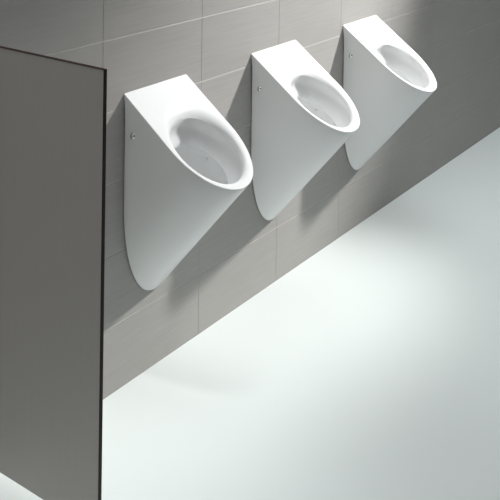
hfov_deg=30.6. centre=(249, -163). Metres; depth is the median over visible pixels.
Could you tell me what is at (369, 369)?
floor
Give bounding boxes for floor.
[0,127,499,499]
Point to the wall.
(139, 43)
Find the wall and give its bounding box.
[0,0,499,398]
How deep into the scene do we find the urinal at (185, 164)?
3.19 m
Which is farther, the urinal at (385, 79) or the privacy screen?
the urinal at (385, 79)
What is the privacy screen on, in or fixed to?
attached to the wall
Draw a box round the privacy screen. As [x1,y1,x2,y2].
[0,46,106,499]
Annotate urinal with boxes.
[124,74,252,289]
[251,40,359,219]
[343,15,436,169]
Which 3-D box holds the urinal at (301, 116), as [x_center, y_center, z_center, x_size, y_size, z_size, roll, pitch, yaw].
[0.260,1.279,3.842,0.403,0.748,0.348,1,0,36]

